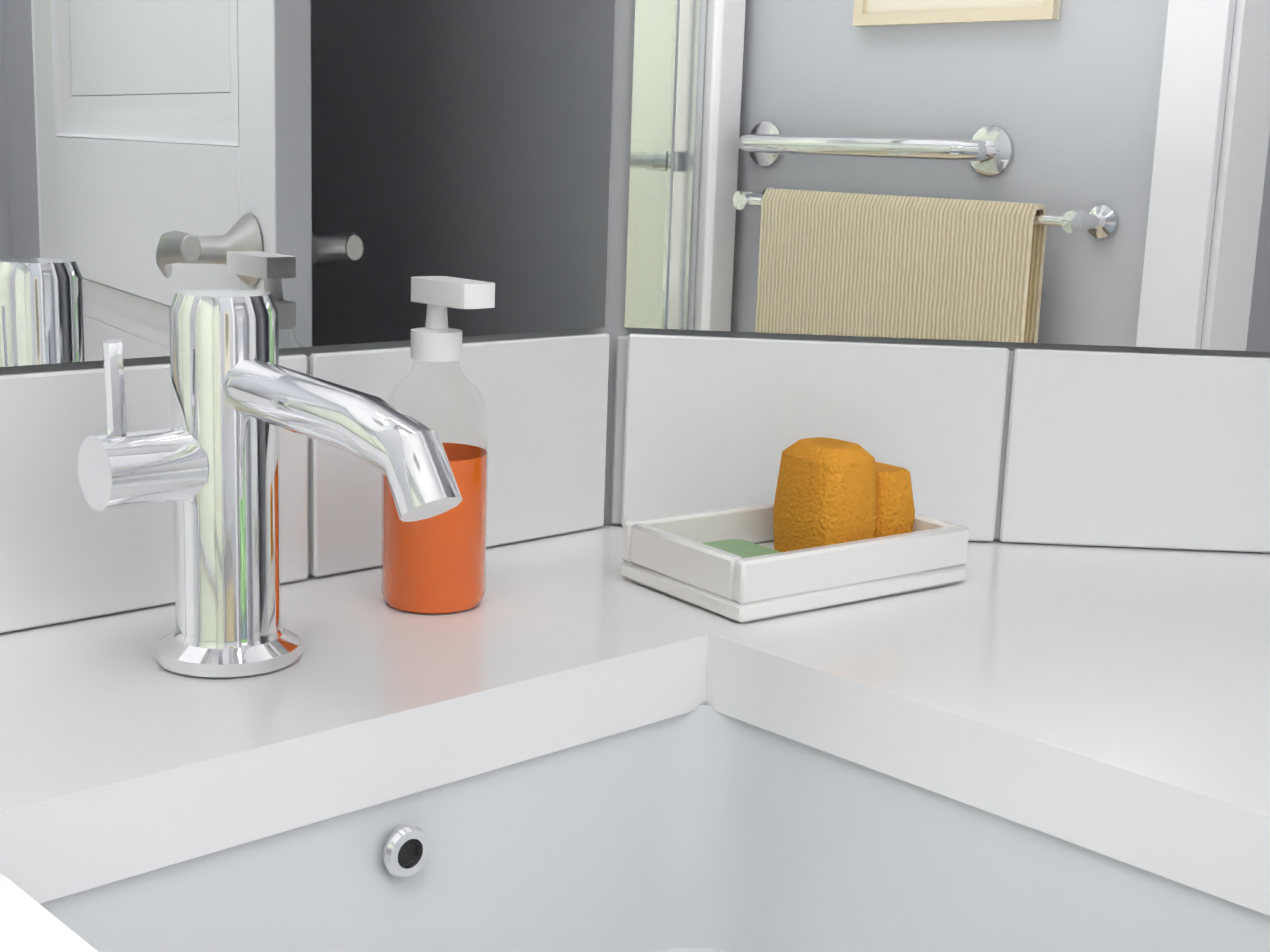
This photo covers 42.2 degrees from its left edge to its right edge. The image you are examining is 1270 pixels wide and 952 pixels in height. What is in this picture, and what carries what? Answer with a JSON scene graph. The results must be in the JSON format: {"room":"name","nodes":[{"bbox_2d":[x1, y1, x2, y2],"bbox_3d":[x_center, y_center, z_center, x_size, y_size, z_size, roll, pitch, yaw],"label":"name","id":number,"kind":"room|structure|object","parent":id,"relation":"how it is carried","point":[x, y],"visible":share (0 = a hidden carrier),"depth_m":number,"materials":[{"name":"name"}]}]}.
{"room":"bathroom","nodes":[
{"label":"bathroom","id":0,"kind":"room"},
{"bbox_2d":[0,0,615,575],"bbox_3d":[-0.885,-0.229,0.056,2.320,2.380,0.110,-9,15,-43],"label":"wall","id":1,"kind":"structure","parent":0,"point":[306,352],"depth_m":0.75,"materials":[{"name":"grey paint"}]},
{"bbox_2d":[0,0,614,366],"bbox_3d":[-0.197,-0.524,0.572,0.541,0.972,0.005,-9,15,-43],"label":"mirror","id":2,"kind":"object","parent":1,"relation":"attached to","point":[331,172],"visible":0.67,"depth_m":0.71,"materials":[{"name":"silver metal"}]},
{"bbox_2d":[0,333,1269,632],"bbox_3d":[0.185,0.022,0.668,1.118,0.102,0.574,-9,15,-43],"label":"backsplash","id":3,"kind":"structure","parent":1,"relation":"attached to","point":[1086,447],"depth_m":0.85,"materials":[{"name":"grey tile"}]},
{"bbox_2d":[603,0,1269,541],"bbox_3d":[0.434,-0.345,0.873,0.730,2.380,0.730,-9,15,-43],"label":"wall","id":4,"kind":"structure","parent":0,"point":[619,160],"depth_m":0.85,"materials":[{"name":"grey paint"}]},
{"bbox_2d":[624,0,1269,351],"bbox_3d":[0.426,-0.542,0.750,0.830,0.982,0.005,2,11,1],"label":"mirror","id":5,"kind":"object","parent":4,"relation":"attached to","point":[1085,172],"visible":1,"depth_m":0.83,"materials":[{"name":"silver metal"}]},
{"bbox_3d":[-0.083,1.087,-0.051,3.050,0.100,1.800,-9,15,-43],"label":"floor","id":6,"kind":"structure","parent":0,"visible":0},
{"bbox_2d":[0,526,1269,951],"bbox_3d":[0.178,0.471,0.752,1.127,0.810,0.594,-9,15,-43],"label":"sink","id":7,"kind":"object","parent":6,"relation":"on","point":[570,742],"visible":0.98,"depth_m":0.62,"materials":[{"name":"grey ceramic"}]},
{"bbox_2d":[78,288,461,676],"bbox_3d":[-0.125,0.011,0.571,0.079,0.140,0.164,-9,15,-43],"label":"faucet","id":8,"kind":"object","parent":7,"relation":"on","point":[208,463],"visible":1,"depth_m":0.59,"materials":[{"name":"silver metal"}]},
{"bbox_2d":[381,276,494,613],"bbox_3d":[-0.083,-0.014,0.701,0.045,0.140,0.052,-9,15,-43],"label":"soap bottle","id":9,"kind":"object","parent":7,"relation":"on","point":[435,564],"visible":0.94,"depth_m":0.69,"materials":[{"name":"orange plastic"},{"name":"clear glass"},{"name":"white plastic"}]},
{"bbox_2d":[621,437,968,622],"bbox_3d":[0.076,0.017,0.768,0.140,0.064,0.088,-6,14,-36],"label":"soap tray","id":10,"kind":"object","parent":7,"relation":"on","point":[837,522],"visible":1,"depth_m":0.76,"materials":[{"name":"white ceramic"}]}
]}

